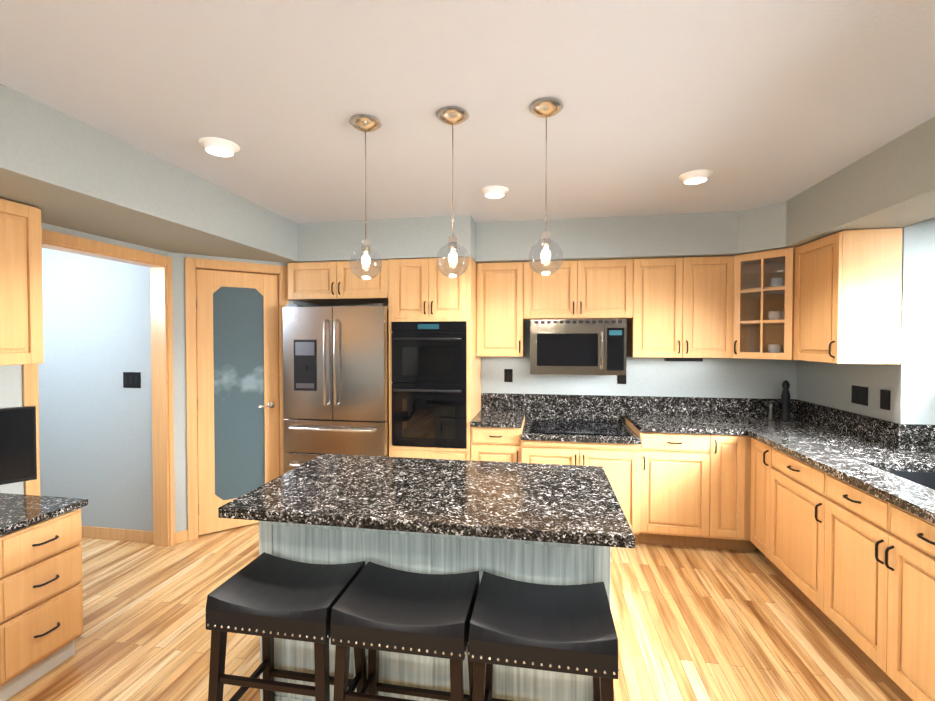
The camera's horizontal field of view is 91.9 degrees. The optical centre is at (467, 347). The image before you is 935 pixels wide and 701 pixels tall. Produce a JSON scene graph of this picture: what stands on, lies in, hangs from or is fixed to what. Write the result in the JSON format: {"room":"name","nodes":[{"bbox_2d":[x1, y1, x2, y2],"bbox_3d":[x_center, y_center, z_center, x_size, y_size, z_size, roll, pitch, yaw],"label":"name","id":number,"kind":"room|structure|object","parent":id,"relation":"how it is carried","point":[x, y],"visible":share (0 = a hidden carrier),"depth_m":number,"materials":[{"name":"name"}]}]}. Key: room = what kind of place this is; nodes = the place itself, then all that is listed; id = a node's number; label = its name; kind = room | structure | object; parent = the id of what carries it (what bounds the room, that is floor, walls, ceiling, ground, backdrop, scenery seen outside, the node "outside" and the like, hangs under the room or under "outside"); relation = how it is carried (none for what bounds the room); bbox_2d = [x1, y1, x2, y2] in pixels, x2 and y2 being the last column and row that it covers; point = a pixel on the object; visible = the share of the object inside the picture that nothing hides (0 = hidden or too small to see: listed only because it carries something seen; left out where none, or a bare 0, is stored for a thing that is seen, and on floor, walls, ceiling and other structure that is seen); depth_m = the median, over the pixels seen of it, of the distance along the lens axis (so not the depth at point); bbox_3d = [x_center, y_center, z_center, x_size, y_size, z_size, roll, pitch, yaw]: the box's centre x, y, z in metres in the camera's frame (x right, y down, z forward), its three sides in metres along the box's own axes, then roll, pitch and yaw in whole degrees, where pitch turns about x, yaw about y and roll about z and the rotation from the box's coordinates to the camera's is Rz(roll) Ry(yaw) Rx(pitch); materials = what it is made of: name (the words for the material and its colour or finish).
{"room":"kitchen","nodes":[
{"label":"kitchen","id":0,"kind":"room"},
{"bbox_2d":[0,223,167,494],"bbox_3d":[-2.818,0.283,0.465,0.120,2.540,6.020,0,1,10],"label":"wall","id":1,"kind":"structure","parent":0,"point":[10,385],"depth_m":2.44,"materials":[{"name":"paint"}]},
{"bbox_2d":[0,198,43,365],"bbox_3d":[-2.398,-0.293,1.479,0.358,0.777,1.620,0,1,10],"label":"upper cabinet","id":2,"kind":"object","parent":1,"relation":"attached to","point":[21,320],"visible":1,"depth_m":2.16,"materials":[{"name":"brown wood"}]},
{"bbox_2d":[38,248,152,530],"bbox_3d":[-3.737,0.226,3.735,3.030,2.540,0.120,0,1,10],"label":"wall","id":3,"kind":"structure","parent":0,"point":[95,430],"depth_m":3.51,"materials":[{"name":"paint"}]},
{"bbox_2d":[22,229,173,545],"bbox_3d":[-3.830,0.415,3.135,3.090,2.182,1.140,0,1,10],"label":"door frame","id":4,"kind":"structure","parent":3,"relation":"attached to","point":[163,533],"depth_m":3.39,"materials":[{"name":"brown wood"}]},
{"bbox_2d":[123,372,140,387],"bbox_3d":[-2.580,0.251,3.472,0.150,0.120,0.009,0,1,10],"label":"light switch","id":5,"kind":"object","parent":3,"relation":"attached to","point":[131,379],"visible":1,"depth_m":3.47,"materials":[{"name":"grey plastic"}]},
{"bbox_2d":[168,252,322,531],"bbox_3d":[-1.879,0.222,3.951,0.718,2.540,1.170,0,1,10],"label":"wall","id":6,"kind":"structure","parent":0,"point":[179,386],"depth_m":3.46,"materials":[{"name":"paint"}]},
{"bbox_2d":[174,257,287,543],"bbox_3d":[-1.847,0.401,3.678,0.578,2.192,0.648,0,1,10],"label":"door frame","id":7,"kind":"structure","parent":6,"relation":"attached to","point":[191,264],"depth_m":3.51,"materials":[{"name":"brown wood"}]},
{"bbox_2d":[196,269,278,534],"bbox_3d":[-1.889,0.433,3.739,0.451,2.102,0.461,0,1,10],"label":"pantry door","id":8,"kind":"structure","parent":6,"relation":"in","point":[237,383],"depth_m":3.71,"materials":[{"name":"brown wood"}]},
{"bbox_2d":[6,522,901,700],"bbox_3d":[-0.735,1.568,1.340,10.000,0.060,8.600,0,1,10],"label":"floor","id":9,"kind":"structure","parent":0,"point":[699,624],"depth_m":2.40,"materials":[{"name":"brown wood"}]},
{"bbox_2d":[0,493,87,700],"bbox_3d":[-2.314,1.109,1.296,0.593,0.860,2.000,0,1,10],"label":"cabinet","id":10,"kind":"object","parent":9,"relation":"on","point":[41,610],"visible":1,"depth_m":2.04,"materials":[{"name":"wood"}]},
{"bbox_2d":[0,406,36,484],"bbox_3d":[-2.209,0.513,1.867,0.400,0.480,0.516,0,1,10],"label":"monitor","id":11,"kind":"object","parent":10,"relation":"on","point":[18,456],"visible":1,"depth_m":2.02,"materials":[{"name":"black plastic"}]},
{"bbox_2d":[206,552,366,700],"bbox_3d":[-0.633,1.180,1.636,0.443,0.706,0.359,0,1,10],"label":"stool","id":12,"kind":"object","parent":9,"relation":"on","point":[268,598],"visible":0.83,"depth_m":1.51,"materials":[{"name":"black leather"}]},
{"bbox_2d":[283,303,388,473],"bbox_3d":[-1.046,0.566,3.995,0.880,1.850,0.756,0,1,10],"label":"fridge","id":13,"kind":"object","parent":9,"relation":"on","point":[335,379],"visible":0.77,"depth_m":3.68,"materials":[{"name":"silver metal"}]},
{"bbox_2d":[330,561,479,700],"bbox_3d":[-0.195,1.181,1.561,0.443,0.706,0.359,0,1,10],"label":"stool","id":14,"kind":"object","parent":9,"relation":"on","point":[376,608],"visible":0.9,"depth_m":1.45,"materials":[{"name":"black leather"}]},
{"bbox_2d":[388,256,480,459],"bbox_3d":[-0.265,0.384,3.917,0.677,2.217,0.695,0,1,10],"label":"tall cabinet","id":15,"kind":"object","parent":9,"relation":"on","point":[434,384],"visible":0.83,"depth_m":3.63,"materials":[{"name":"brown wood"}]},
{"bbox_2d":[259,522,610,700],"bbox_3d":[-0.113,1.087,2.102,1.398,0.876,0.708,0,1,10],"label":"kitchen island","id":16,"kind":"object","parent":9,"relation":"on","point":[545,563],"depth_m":1.75,"materials":[{"name":"paint"}]},
{"bbox_2d":[218,454,634,549],"bbox_3d":[-0.135,0.630,2.021,1.530,0.040,0.835,0,1,10],"label":"island countertop","id":17,"kind":"structure","parent":16,"relation":"on","point":[563,505],"depth_m":1.81,"materials":[{"name":"black stone"}]},
{"bbox_2d":[470,413,533,462],"bbox_3d":[0.301,1.057,3.852,0.458,0.874,0.657,0,1,10],"label":"base cabinet","id":18,"kind":"object","parent":9,"relation":"on","point":[496,443],"depth_m":3.56,"materials":[{"name":"brown wood"}]},
{"bbox_2d":[470,409,525,424],"bbox_3d":[0.272,0.599,3.852,0.400,0.041,0.652,0,1,10],"label":"countertop","id":19,"kind":"structure","parent":18,"relation":"on","point":[484,416],"depth_m":3.75,"materials":[{"name":"black stone"}]},
{"bbox_2d":[468,571,619,700],"bbox_3d":[0.244,1.182,1.486,0.443,0.706,0.359,0,1,10],"label":"stool","id":20,"kind":"object","parent":9,"relation":"on","point":[570,629],"visible":1,"depth_m":1.36,"materials":[{"name":"black leather"}]},
{"bbox_2d":[530,441,649,544],"bbox_3d":[0.903,1.100,3.750,0.995,0.790,0.657,0,1,10],"label":"base cabinet","id":21,"kind":"object","parent":9,"relation":"on","point":[626,467],"depth_m":3.38,"materials":[{"name":"brown wood"}]},
{"bbox_2d":[522,421,641,444],"bbox_3d":[0.901,0.686,3.731,0.876,0.040,0.682,0,1,10],"label":"countertop","id":22,"kind":"structure","parent":21,"relation":"on","point":[594,439],"depth_m":3.41,"materials":[{"name":"black stone"}]},
{"bbox_2d":[529,420,630,435],"bbox_3d":[0.901,0.660,3.729,0.760,0.009,0.530,0,1,10],"label":"cooktop","id":23,"kind":"object","parent":22,"relation":"in","point":[580,428],"visible":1,"depth_m":3.67,"materials":[{"name":"black glass"}]},
{"bbox_2d":[618,417,721,548],"bbox_3d":[1.579,1.060,3.635,0.605,0.874,0.657,0,1,10],"label":"base cabinet","id":24,"kind":"object","parent":9,"relation":"on","point":[677,470],"depth_m":3.33,"materials":[{"name":"brown wood"}]},
{"bbox_2d":[626,413,841,436],"bbox_3d":[2.011,0.604,3.556,1.368,0.041,0.652,0,1,10],"label":"countertop","id":25,"kind":"structure","parent":24,"relation":"on","point":[672,422],"depth_m":3.44,"materials":[{"name":"black stone"}]},
{"bbox_2d":[768,380,790,421],"bbox_3d":[2.487,0.421,3.603,0.140,0.322,0.109,0,1,10],"label":"pepper mill","id":26,"kind":"object","parent":25,"relation":"on","point":[785,398],"visible":1,"depth_m":3.56,"materials":[{"name":"black plastic"}]},
{"bbox_2d":[722,437,749,550],"bbox_3d":[1.911,1.061,3.593,0.294,0.874,0.627,0,1,10],"label":"base cabinet","id":27,"kind":"object","parent":9,"relation":"on","point":[735,450],"depth_m":3.28,"materials":[{"name":"brown wood"}]},
{"bbox_2d":[746,437,754,551],"bbox_3d":[2.344,1.062,3.520,0.697,0.874,0.627,0,1,10],"label":"base cabinet","id":28,"kind":"object","parent":9,"relation":"on","point":[750,546],"depth_m":3.28,"materials":[{"name":"brown wood"}]},
{"bbox_2d":[747,399,934,700],"bbox_3d":[2.197,0.997,1.798,0.888,1.065,4.026,0,1,10],"label":"base cabinet","id":29,"kind":"object","parent":9,"relation":"on","point":[842,532],"visible":1,"depth_m":2.28,"materials":[{"name":"brown wood"}]},
{"bbox_2d":[0,0,934,222],"bbox_3d":[-0.735,-1.032,1.295,10.000,0.060,8.600,0,1,10],"label":"ceiling","id":30,"kind":"structure","parent":0,"point":[750,104],"depth_m":1.79,"materials":[{"name":"grey paint"}]},
{"bbox_2d":[0,84,299,262],"bbox_3d":[-2.296,-0.836,0.950,0.740,0.320,7.190,0,1,10],"label":"soffit","id":31,"kind":"structure","parent":30,"relation":"attached to","point":[59,169],"depth_m":2.34,"materials":[{"name":"paint"}]},
{"bbox_2d":[198,137,239,156],"bbox_3d":[-1.248,-1.002,2.275,0.183,0.035,0.183,-1,1,-29],"label":"recessed light","id":32,"kind":"object","parent":30,"relation":"in","point":[216,146],"depth_m":2.24,"materials":[{"name":"white plastic"}]},
{"bbox_2d":[349,114,381,279],"bbox_3d":[-0.458,-0.660,2.035,0.146,0.708,0.146,0,1,10],"label":"pendant light","id":33,"kind":"object","parent":30,"relation":"hanging from","point":[365,123],"visible":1,"depth_m":2.02,"materials":[{"name":"clear glass"}]},
{"bbox_2d":[436,106,468,277],"bbox_3d":[-0.064,-0.659,1.968,0.146,0.708,0.146,0,1,10],"label":"pendant light","id":34,"kind":"object","parent":30,"relation":"hanging from","point":[452,115],"visible":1,"depth_m":1.95,"materials":[{"name":"clear glass"}]},
{"bbox_2d":[481,186,508,198],"bbox_3d":[0.178,-1.014,2.966,0.183,0.035,0.183,-1,1,-29],"label":"recessed light","id":35,"kind":"object","parent":30,"relation":"in","point":[493,192],"depth_m":2.93,"materials":[{"name":"white plastic"}]},
{"bbox_2d":[300,201,787,262],"bbox_3d":[0.463,-0.886,3.807,3.720,0.320,0.630,0,1,10],"label":"soffit","id":36,"kind":"structure","parent":30,"relation":"attached to","point":[758,229],"depth_m":3.63,"materials":[{"name":"paint"}]},
{"bbox_2d":[528,97,563,274],"bbox_3d":[0.330,-0.658,1.901,0.146,0.708,0.146,0,1,10],"label":"pendant light","id":37,"kind":"object","parent":30,"relation":"hanging from","point":[547,107],"visible":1,"depth_m":1.89,"materials":[{"name":"clear glass"}]},
{"bbox_2d":[678,169,712,184],"bbox_3d":[1.359,-1.009,2.694,0.183,0.035,0.183,-1,1,-29],"label":"recessed light","id":38,"kind":"object","parent":30,"relation":"in","point":[693,177],"depth_m":2.66,"materials":[{"name":"white plastic"}]},
{"bbox_2d":[784,116,934,247],"bbox_3d":[2.066,-0.823,0.208,0.630,0.320,7.190,0,1,10],"label":"soffit","id":39,"kind":"structure","parent":30,"relation":"attached to","point":[893,185],"depth_m":2.40,"materials":[{"name":"paint"}]},
{"bbox_2d":[323,304,797,398],"bbox_3d":[-0.865,0.214,4.433,8.700,2.540,0.120,0,1,10],"label":"wall","id":40,"kind":"structure","parent":0,"point":[734,378],"depth_m":3.94,"materials":[{"name":"paint"}]},
{"bbox_2d":[288,259,387,304],"bbox_3d":[-1.038,-0.568,4.051,0.892,0.317,0.658,0,1,10],"label":"upper cabinet","id":41,"kind":"object","parent":40,"relation":"attached to","point":[331,283],"visible":0.92,"depth_m":3.77,"materials":[{"name":"brown wood"}]},
{"bbox_2d":[476,262,531,356],"bbox_3d":[0.328,-0.325,3.988,0.458,0.802,0.332,0,1,10],"label":"upper cabinet","id":42,"kind":"object","parent":40,"relation":"attached to","point":[503,289],"depth_m":3.83,"materials":[{"name":"brown wood"}]},
{"bbox_2d":[504,369,512,381],"bbox_3d":[0.377,0.259,4.156,0.076,0.120,0.008,0,1,10],"label":"electrical outlet","id":43,"kind":"object","parent":40,"relation":"attached to","point":[508,376],"depth_m":4.15,"materials":[{"name":"grey plastic"}]},
{"bbox_2d":[532,259,635,319],"bbox_3d":[0.931,-0.483,3.882,0.879,0.482,0.332,0,1,10],"label":"upper cabinet","id":44,"kind":"object","parent":40,"relation":"attached to","point":[604,288],"depth_m":3.71,"materials":[{"name":"brown wood"}]},
{"bbox_2d":[530,319,626,374],"bbox_3d":[0.921,-0.006,3.836,0.760,0.450,0.444,0,1,10],"label":"microwave","id":45,"kind":"object","parent":44,"relation":"attached to","point":[578,346],"visible":1,"depth_m":3.66,"materials":[{"name":"silver metal"}]},
{"bbox_2d":[617,375,625,383],"bbox_3d":[1.362,0.261,3.989,0.076,0.120,0.008,0,1,10],"label":"electrical outlet","id":46,"kind":"object","parent":40,"relation":"attached to","point":[621,379],"depth_m":3.99,"materials":[{"name":"grey plastic"}]},
{"bbox_2d":[482,393,797,420],"bbox_3d":[1.433,0.544,3.973,2.648,0.234,0.021,0,1,10],"label":"backsplash","id":47,"kind":"structure","parent":40,"relation":"attached to","point":[549,407],"depth_m":3.99,"materials":[{"name":"black stone"}]},
{"bbox_2d":[626,256,733,359],"bbox_3d":[1.708,-0.320,3.753,0.813,0.802,0.332,0,1,10],"label":"upper cabinet","id":48,"kind":"object","parent":40,"relation":"attached to","point":[676,309],"depth_m":3.59,"materials":[{"name":"brown wood"}]},
{"bbox_2d":[733,247,796,359],"bbox_3d":[2.376,-0.316,3.491,0.632,0.802,0.624,0,1,10],"label":"upper cabinet","id":49,"kind":"object","parent":40,"relation":"attached to","point":[763,324],"visible":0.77,"depth_m":3.49,"materials":[{"name":"brown wood"}]},
{"bbox_2d":[797,218,934,424],"bbox_3d":[2.387,0.288,0.173,0.500,2.540,7.190,0,1,10],"label":"wall","id":50,"kind":"structure","parent":0,"point":[908,382],"depth_m":2.65,"materials":[{"name":"paint"}]},
{"bbox_2d":[793,228,902,363],"bbox_3d":[2.417,-0.306,2.931,0.363,0.802,0.491,0,1,10],"label":"upper cabinet","id":51,"kind":"object","parent":50,"relation":"attached to","point":[847,294],"visible":1,"depth_m":2.70,"materials":[{"name":"brown wood"}]},
{"bbox_2d":[851,385,867,405],"bbox_3d":[2.611,0.319,3.011,0.008,0.120,0.150,0,1,10],"label":"electrical outlet","id":52,"kind":"object","parent":50,"relation":"attached to","point":[860,395],"depth_m":3.00,"materials":[{"name":"grey plastic"}]},
{"bbox_2d":[880,389,889,409],"bbox_3d":[2.572,0.323,2.785,0.008,0.120,0.076,0,1,10],"label":"electrical outlet","id":53,"kind":"object","parent":50,"relation":"attached to","point":[884,394],"depth_m":2.78,"materials":[{"name":"grey plastic"}]}
]}

